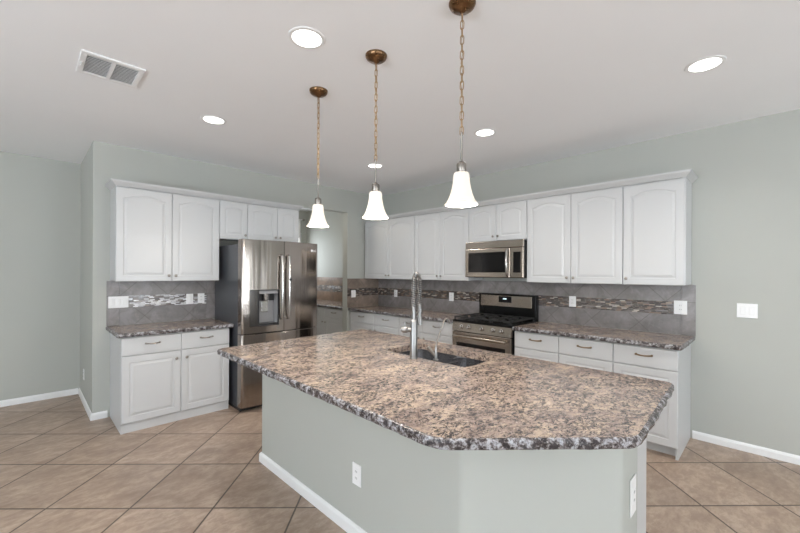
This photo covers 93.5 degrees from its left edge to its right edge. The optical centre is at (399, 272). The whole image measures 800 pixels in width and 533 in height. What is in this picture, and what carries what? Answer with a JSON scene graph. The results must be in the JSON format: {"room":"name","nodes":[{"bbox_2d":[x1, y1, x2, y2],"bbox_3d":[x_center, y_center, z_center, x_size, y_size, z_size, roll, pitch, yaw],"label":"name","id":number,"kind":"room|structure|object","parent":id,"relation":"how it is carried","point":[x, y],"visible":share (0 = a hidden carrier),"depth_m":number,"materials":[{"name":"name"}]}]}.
{"room":"kitchen","nodes":[
{"label":"kitchen","id":0,"kind":"room"},
{"bbox_2d":[0,151,80,400],"bbox_3d":[-5.725,0.065,2.722,5.450,2.755,0.120,0,0,-45],"label":"wall","id":1,"kind":"structure","parent":0,"point":[40,198],"depth_m":4.27,"materials":[{"name":"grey paint"}]},
{"bbox_2d":[0,388,77,406],"bbox_3d":[-5.697,1.409,2.663,5.216,0.068,0.014,0,0,-45],"label":"baseboard","id":2,"kind":"structure","parent":1,"relation":"attached to","point":[15,401],"depth_m":4.26,"materials":[{"name":"white paint"}]},
{"bbox_2d":[80,144,91,407],"bbox_3d":[-3.434,0.076,4.200,0.120,2.755,1.030,0,0,-45],"label":"wall","id":3,"kind":"structure","parent":0,"point":[86,165],"depth_m":4.11,"materials":[{"name":"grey paint"}]},
{"bbox_2d":[78,388,107,420],"bbox_3d":[-3.398,1.420,4.148,0.134,0.068,1.164,0,0,-45],"label":"baseboard","id":4,"kind":"structure","parent":3,"relation":"attached to","point":[103,414],"depth_m":3.77,"materials":[{"name":"white paint"}]},
{"bbox_2d":[90,141,377,416],"bbox_3d":[-1.737,0.085,5.084,3.770,2.755,0.120,0,0,-45],"label":"wall","id":5,"kind":"structure","parent":0,"point":[109,161],"depth_m":4.18,"materials":[{"name":"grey paint"}]},
{"bbox_2d":[106,280,214,325],"bbox_3d":[-2.579,0.315,4.150,1.041,0.457,0.010,0,0,-45],"label":"tile backsplash","id":6,"kind":"structure","parent":5,"relation":"attached to","point":[149,301],"depth_m":4.11,"materials":[{"name":"tile"}]},
{"bbox_2d":[108,296,128,307],"bbox_3d":[-2.872,0.302,3.842,0.168,0.118,0.010,0,0,-45],"label":"wall switch","id":7,"kind":"object","parent":6,"relation":"attached to","point":[115,301],"visible":1,"depth_m":3.84,"materials":[{"name":"white plastic"}]},
{"bbox_2d":[186,294,192,303],"bbox_3d":[-2.405,0.301,4.309,0.072,0.115,0.010,0,0,-45],"label":"wall switch","id":8,"kind":"object","parent":6,"relation":"attached to","point":[189,297],"visible":1,"depth_m":4.30,"materials":[{"name":"white plastic"}]},
{"bbox_2d":[198,293,203,302],"bbox_3d":[-2.321,0.299,4.394,0.072,0.115,0.009,0,0,-45],"label":"wall outlet","id":9,"kind":"object","parent":6,"relation":"attached to","point":[200,295],"visible":1,"depth_m":4.39,"materials":[{"name":"white plastic"}]},
{"bbox_2d":[110,186,218,281],"bbox_3d":[-2.469,-0.370,4.010,0.942,0.914,0.356,0,0,-45],"label":"upper cabinet","id":10,"kind":"object","parent":5,"relation":"attached to","point":[155,235],"visible":1,"depth_m":3.84,"materials":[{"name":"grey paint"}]},
{"bbox_2d":[105,178,303,209],"bbox_3d":[-2.110,-0.851,4.355,2.020,0.050,0.369,0,0,-45],"label":"crown molding","id":11,"kind":"structure","parent":10,"relation":"on","point":[111,183],"depth_m":4.03,"materials":[{"name":"grey paint"}]},
{"bbox_2d":[219,200,246,241],"bbox_3d":[-2.022,-0.604,4.456,0.315,0.443,0.356,0,0,-45],"label":"upper cabinet","id":12,"kind":"object","parent":5,"relation":"attached to","point":[232,215],"visible":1,"depth_m":4.34,"materials":[{"name":"grey paint"}]},
{"bbox_2d":[237,203,298,241],"bbox_3d":[-1.671,-0.602,4.807,0.676,0.443,0.356,0,0,-45],"label":"upper cabinet","id":13,"kind":"object","parent":5,"relation":"attached to","point":[263,222],"visible":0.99,"depth_m":4.68,"materials":[{"name":"grey paint"}]},
{"bbox_2d":[347,278,377,307],"bbox_3d":[-0.596,0.325,6.133,0.646,0.457,0.010,0,0,-45],"label":"tile backsplash","id":14,"kind":"structure","parent":5,"relation":"attached to","point":[366,289],"depth_m":6.12,"materials":[{"name":"tile"}]},
{"bbox_2d":[351,290,355,297],"bbox_3d":[-0.737,0.337,5.978,0.085,0.115,0.010,0,0,-45],"label":"wall switch","id":15,"kind":"object","parent":14,"relation":"attached to","point":[353,292],"visible":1,"depth_m":5.97,"materials":[{"name":"white plastic"}]},
{"bbox_2d":[299,211,306,242],"bbox_3d":[-2.667,0.080,7.407,1.800,2.755,0.120,0,0,-45],"label":"wall","id":16,"kind":"structure","parent":0,"point":[302,214],"depth_m":7.95,"materials":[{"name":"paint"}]},
{"bbox_2d":[0,0,799,211],"bbox_3d":[-0.991,-1.339,0.718,9.300,0.100,12.100,0,0,-45],"label":"ceiling","id":17,"kind":"structure","parent":0,"point":[553,79],"depth_m":2.50,"materials":[{"name":"paint"}]},
{"bbox_2d":[76,49,145,88],"bbox_3d":[-1.845,-1.282,2.403,0.316,0.022,0.330,0,0,-45],"label":"ceiling vent","id":18,"kind":"object","parent":17,"relation":"in","point":[89,63],"visible":1,"depth_m":2.39,"materials":[{"name":"white metal"}]},
{"bbox_2d":[200,115,226,124],"bbox_3d":[-1.575,-1.289,3.182,0.202,0.006,0.202,0,0,-45],"label":"recessed light","id":19,"kind":"object","parent":17,"relation":"in","point":[212,119],"visible":1,"depth_m":3.17,"materials":[{"name":"white"}]},
{"bbox_2d":[288,26,325,48],"bbox_3d":[-0.510,-1.283,2.066,0.202,0.006,0.202,0,0,-45],"label":"recessed light","id":20,"kind":"object","parent":17,"relation":"in","point":[305,37],"visible":1,"depth_m":2.06,"materials":[{"name":"white paint"}]},
{"bbox_2d":[307,86,328,227],"bbox_3d":[-0.579,-0.806,2.664,0.158,0.961,0.158,0,0,-45],"label":"pendant lamp","id":21,"kind":"object","parent":17,"relation":"hanging from","point":[317,220],"visible":1,"depth_m":2.64,"materials":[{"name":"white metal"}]},
{"bbox_2d":[367,163,382,167],"bbox_3d":[-0.300,-1.282,4.526,0.202,0.006,0.202,0,0,-45],"label":"recessed light","id":22,"kind":"object","parent":17,"relation":"in","point":[371,165],"visible":0.83,"depth_m":4.51,"materials":[{"name":"white"}]},
{"bbox_2d":[362,49,388,219],"bbox_3d":[-0.143,-0.804,2.229,0.158,0.961,0.158,0,0,-45],"label":"pendant lamp","id":23,"kind":"object","parent":17,"relation":"hanging from","point":[375,210],"visible":1,"depth_m":2.20,"materials":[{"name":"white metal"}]},
{"bbox_2d":[445,0,477,207],"bbox_3d":[0.294,-0.802,1.792,0.158,0.961,0.158,0,0,-45],"label":"pendant lamp","id":24,"kind":"object","parent":17,"relation":"hanging from","point":[461,195],"visible":1,"depth_m":1.77,"materials":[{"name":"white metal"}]},
{"bbox_2d":[474,128,495,136],"bbox_3d":[0.776,-1.277,3.440,0.202,0.006,0.202,0,0,-45],"label":"recessed light","id":25,"kind":"object","parent":17,"relation":"in","point":[485,132],"visible":1,"depth_m":3.43,"materials":[{"name":"white"}]},
{"bbox_2d":[684,55,726,72],"bbox_3d":[1.866,-1.271,2.304,0.202,0.006,0.202,0,0,-45],"label":"recessed light","id":26,"kind":"object","parent":17,"relation":"in","point":[707,63],"visible":1,"depth_m":2.30,"materials":[{"name":"white plastic"}]},
{"bbox_2d":[0,394,799,532],"bbox_3d":[-1.005,1.516,0.718,9.300,0.100,12.100,0,0,-45],"label":"floor","id":27,"kind":"structure","parent":0,"point":[62,470],"depth_m":2.62,"materials":[{"name":"beige tile"}]},
{"bbox_2d":[110,328,228,434],"bbox_3d":[-2.368,1.023,3.908,0.942,0.872,0.654,0,0,-45],"label":"base cabinet","id":28,"kind":"object","parent":27,"relation":"on","point":[155,380],"visible":1,"depth_m":3.64,"materials":[{"name":"grey paint"}]},
{"bbox_2d":[106,318,233,337],"bbox_3d":[-2.368,0.565,3.909,1.021,0.040,0.653,0,0,-45],"label":"countertop","id":29,"kind":"structure","parent":28,"relation":"on","point":[123,331],"depth_m":3.77,"materials":[{"name":"stone"}]},
{"bbox_2d":[215,239,316,411],"bbox_3d":[-1.563,0.557,4.465,0.916,1.812,0.906,0,0,-45],"label":"refrigerator","id":30,"kind":"object","parent":27,"relation":"on","point":[267,289],"visible":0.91,"depth_m":4.12,"materials":[{"name":"grey metal"}]},
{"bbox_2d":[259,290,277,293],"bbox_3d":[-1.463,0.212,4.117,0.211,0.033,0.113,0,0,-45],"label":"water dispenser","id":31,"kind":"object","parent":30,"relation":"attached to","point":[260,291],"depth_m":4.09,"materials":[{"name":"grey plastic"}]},
{"bbox_2d":[316,306,341,334],"bbox_3d":[-1.076,1.030,6.619,1.090,0.872,0.654,0,0,45],"label":"base cabinet","id":32,"kind":"object","parent":27,"relation":"on","point":[329,320],"visible":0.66,"depth_m":6.33,"materials":[{"name":"grey paint"}]},
{"bbox_2d":[317,299,342,308],"bbox_3d":[-1.449,0.570,6.997,2.171,0.040,0.654,0,0,45],"label":"countertop","id":33,"kind":"structure","parent":32,"relation":"on","point":[320,303],"depth_m":6.50,"materials":[{"name":"brown stone"}]},
{"bbox_2d":[350,311,399,334],"bbox_3d":[-0.203,1.034,5.746,1.112,0.872,0.654,0,0,45],"label":"base cabinet","id":34,"kind":"object","parent":27,"relation":"on","point":[389,324],"visible":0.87,"depth_m":5.51,"materials":[{"name":"grey paint"}]},
{"bbox_2d":[348,305,469,322],"bbox_3d":[0.128,0.578,5.420,2.048,0.040,0.654,0,0,45],"label":"countertop","id":35,"kind":"structure","parent":34,"relation":"on","point":[385,310],"depth_m":5.27,"materials":[{"name":"stone"}]},
{"bbox_2d":[399,317,453,343],"bbox_3d":[0.517,1.038,5.026,0.922,0.872,0.654,0,0,45],"label":"base cabinet","id":36,"kind":"object","parent":27,"relation":"on","point":[429,329],"visible":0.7,"depth_m":4.74,"materials":[{"name":"grey paint"}]},
{"bbox_2d":[259,350,646,532],"bbox_3d":[0.102,1.035,2.426,0.988,0.873,2.395,0,0,-45],"label":"kitchen island","id":37,"kind":"object","parent":27,"relation":"on","point":[310,443],"visible":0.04,"depth_m":1.75,"materials":[{"name":"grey paint"}]},
{"bbox_2d":[352,462,360,487],"bbox_3d":[-0.240,1.118,2.082,0.074,0.118,0.009,0,0,45],"label":"wall outlet","id":38,"kind":"object","parent":37,"relation":"attached to","point":[356,469],"visible":1,"depth_m":2.08,"materials":[{"name":"white plastic"}]},
{"bbox_2d":[354,468,357,481],"bbox_3d":[-0.242,1.118,2.080,0.034,0.070,0.003,0,0,45],"label":"receptacle","id":39,"kind":"object","parent":38,"relation":"attached to","point":[355,469],"depth_m":2.08,"materials":[{"name":"white plastic"}]},
{"bbox_2d":[217,329,673,449],"bbox_3d":[0.047,0.577,2.321,1.413,0.040,2.568,0,0,-45],"label":"island countertop","id":40,"kind":"structure","parent":37,"relation":"on","point":[504,401],"depth_m":1.76,"materials":[{"name":"stone"}]},
{"bbox_2d":[401,272,421,358],"bbox_3d":[0.093,0.276,2.479,0.185,0.563,0.088,0,0,-45],"label":"spring faucet","id":41,"kind":"object","parent":40,"relation":"on","point":[412,329],"visible":1,"depth_m":2.44,"materials":[{"name":"silver metal"}]},
{"bbox_2d":[426,318,449,360],"bbox_3d":[0.249,0.425,2.409,0.164,0.267,0.041,0,0,-13],"label":"water tap","id":42,"kind":"object","parent":40,"relation":"on","point":[434,353],"visible":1,"depth_m":2.40,"materials":[{"name":"silver metal"}]},
{"bbox_2d":[401,349,485,366],"bbox_3d":[0.268,0.706,2.589,0.379,0.212,0.695,0,0,-45],"label":"sink","id":43,"kind":"object","parent":40,"relation":"in","point":[421,353],"visible":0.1,"depth_m":2.74,"materials":[{"name":"silver metal"}]},
{"bbox_2d":[630,474,635,517],"bbox_3d":[1.048,1.001,1.689,0.088,0.165,0.009,0,0,-45],"label":"wall outlet","id":44,"kind":"object","parent":37,"relation":"attached to","point":[633,480],"visible":1,"depth_m":1.68,"materials":[{"name":"white plastic"}]},
{"bbox_2d":[633,487,634,504],"bbox_3d":[1.049,1.001,1.688,0.003,0.070,0.034,0,0,45],"label":"receptacle","id":45,"kind":"object","parent":44,"relation":"attached to","point":[633,487],"depth_m":1.69,"materials":[{"name":"grey plastic"}]},
{"bbox_2d":[452,293,538,354],"bbox_3d":[1.094,0.856,4.397,0.760,1.182,0.706,0,0,45],"label":"gas range","id":46,"kind":"object","parent":27,"relation":"on","point":[490,329],"visible":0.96,"depth_m":4.33,"materials":[{"name":"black metal"}]},
{"bbox_2d":[452,330,514,354],"bbox_3d":[1.091,1.014,4.394,0.700,0.866,0.758,0,0,-45],"label":"oven","id":47,"kind":"object","parent":46,"relation":"in","point":[501,341],"depth_m":4.10,"materials":[{"name":"silver glass"}]},
{"bbox_2d":[453,316,537,327],"bbox_3d":[1.116,0.567,4.417,0.760,0.025,0.635,0,0,45],"label":"cooktop","id":48,"kind":"object","parent":46,"relation":"in","point":[461,320],"depth_m":4.23,"materials":[{"name":"black metal"}]},
{"bbox_2d":[515,331,613,371],"bbox_3d":[1.729,1.044,3.814,0.932,0.872,0.654,0,0,45],"label":"base cabinet","id":49,"kind":"object","parent":27,"relation":"on","point":[593,354],"visible":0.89,"depth_m":3.56,"materials":[{"name":"grey paint"}]},
{"bbox_2d":[512,321,694,350],"bbox_3d":[1.906,0.587,3.643,1.444,0.040,0.656,0,0,45],"label":"countertop","id":50,"kind":"structure","parent":49,"relation":"on","point":[631,337],"depth_m":3.45,"materials":[{"name":"stone"}]},
{"bbox_2d":[613,343,690,459],"bbox_3d":[2.222,1.046,3.321,0.462,0.872,0.654,0,0,45],"label":"base cabinet","id":51,"kind":"object","parent":27,"relation":"on","point":[670,434],"visible":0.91,"depth_m":3.07,"materials":[{"name":"grey paint"}]},
{"bbox_2d":[307,109,799,455],"bbox_3d":[2.201,0.104,3.917,0.150,2.755,12.100,0,0,-45],"label":"wall","id":52,"kind":"structure","parent":0,"point":[745,372],"depth_m":3.19,"materials":[{"name":"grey paint"}]},
{"bbox_2d":[317,277,342,301],"bbox_3d":[-1.223,0.321,7.226,2.170,0.457,0.010,0,0,45],"label":"tile backsplash","id":53,"kind":"structure","parent":52,"relation":"attached to","point":[328,288],"depth_m":7.36,"materials":[{"name":"brown tile"}]},
{"bbox_2d":[365,215,414,279],"bbox_3d":[-0.080,-0.358,5.840,1.098,0.914,0.356,0,0,45],"label":"upper cabinet","id":54,"kind":"object","parent":52,"relation":"attached to","point":[389,243],"visible":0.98,"depth_m":5.69,"materials":[{"name":"grey paint"}]},
{"bbox_2d":[415,208,482,280],"bbox_3d":[0.634,-0.355,5.126,0.920,0.914,0.356,0,0,45],"label":"upper cabinet","id":55,"kind":"object","parent":52,"relation":"attached to","point":[441,238],"visible":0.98,"depth_m":4.99,"materials":[{"name":"grey paint"}]},
{"bbox_2d":[469,200,526,242],"bbox_3d":[1.232,-0.590,4.529,0.764,0.438,0.356,0,0,45],"label":"upper cabinet","id":56,"kind":"object","parent":52,"relation":"attached to","point":[502,221],"visible":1,"depth_m":4.40,"materials":[{"name":"grey paint"}]},
{"bbox_2d":[465,239,526,277],"bbox_3d":[1.196,-0.150,4.494,0.760,0.425,0.454,0,0,45],"label":"microwave","id":57,"kind":"object","parent":56,"relation":"attached to","point":[507,258],"visible":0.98,"depth_m":4.33,"materials":[{"name":"silver metal"}]},
{"bbox_2d":[378,279,695,335],"bbox_3d":[1.138,0.333,4.865,4.253,0.457,0.010,0,0,45],"label":"tile backsplash","id":58,"kind":"structure","parent":52,"relation":"attached to","point":[648,308],"depth_m":4.07,"materials":[{"name":"tile"}]},
{"bbox_2d":[449,292,453,300],"bbox_3d":[0.719,0.340,5.271,0.078,0.118,0.009,0,0,45],"label":"wall outlet","id":59,"kind":"object","parent":58,"relation":"attached to","point":[451,295],"visible":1,"depth_m":5.26,"materials":[{"name":"white plastic"}]},
{"bbox_2d":[569,296,575,306],"bbox_3d":[1.882,0.315,4.108,0.072,0.115,0.009,0,0,45],"label":"wall outlet","id":60,"kind":"object","parent":58,"relation":"attached to","point":[572,299],"visible":1,"depth_m":4.10,"materials":[{"name":"white plastic"}]},
{"bbox_2d":[674,300,686,314],"bbox_3d":[2.557,0.319,3.433,0.098,0.125,0.009,0,0,45],"label":"wall outlet","id":61,"kind":"object","parent":58,"relation":"attached to","point":[680,307],"visible":1,"depth_m":3.43,"materials":[{"name":"white plastic"}]},
{"bbox_2d":[678,304,682,310],"bbox_3d":[2.556,0.319,3.431,0.034,0.070,0.003,0,0,45],"label":"receptacle","id":62,"kind":"object","parent":61,"relation":"attached to","point":[680,306],"depth_m":3.43,"materials":[{"name":"grey plastic"}]},
{"bbox_2d":[527,186,623,283],"bbox_3d":[1.835,-0.349,3.925,0.940,0.914,0.356,0,0,45],"label":"upper cabinet","id":63,"kind":"object","parent":52,"relation":"attached to","point":[572,237],"visible":1,"depth_m":3.78,"materials":[{"name":"grey paint"}]},
{"bbox_2d":[623,177,691,285],"bbox_3d":[2.334,-0.346,3.426,0.466,0.914,0.356,0,0,45],"label":"upper cabinet","id":64,"kind":"object","parent":52,"relation":"attached to","point":[657,215],"visible":1,"depth_m":3.31,"materials":[{"name":"grey paint"}]},
{"bbox_2d":[363,169,697,221],"bbox_3d":[1.026,-0.836,4.724,4.238,0.050,0.369,0,0,45],"label":"crown molding","id":65,"kind":"structure","parent":64,"relation":"on","point":[689,174],"depth_m":3.78,"materials":[{"name":"grey paint"}]},
{"bbox_2d":[692,430,799,464],"bbox_3d":[4.482,1.459,1.514,0.014,0.068,5.265,0,0,-45],"label":"baseboard","id":66,"kind":"structure","parent":52,"relation":"attached to","point":[783,456],"depth_m":3.11,"materials":[{"name":"white paint"}]},
{"bbox_2d":[737,303,757,318],"bbox_3d":[2.879,0.317,3.123,0.128,0.118,0.010,0,0,45],"label":"wall switch","id":67,"kind":"object","parent":52,"relation":"attached to","point":[743,310],"visible":1,"depth_m":3.12,"materials":[{"name":"white plastic"}]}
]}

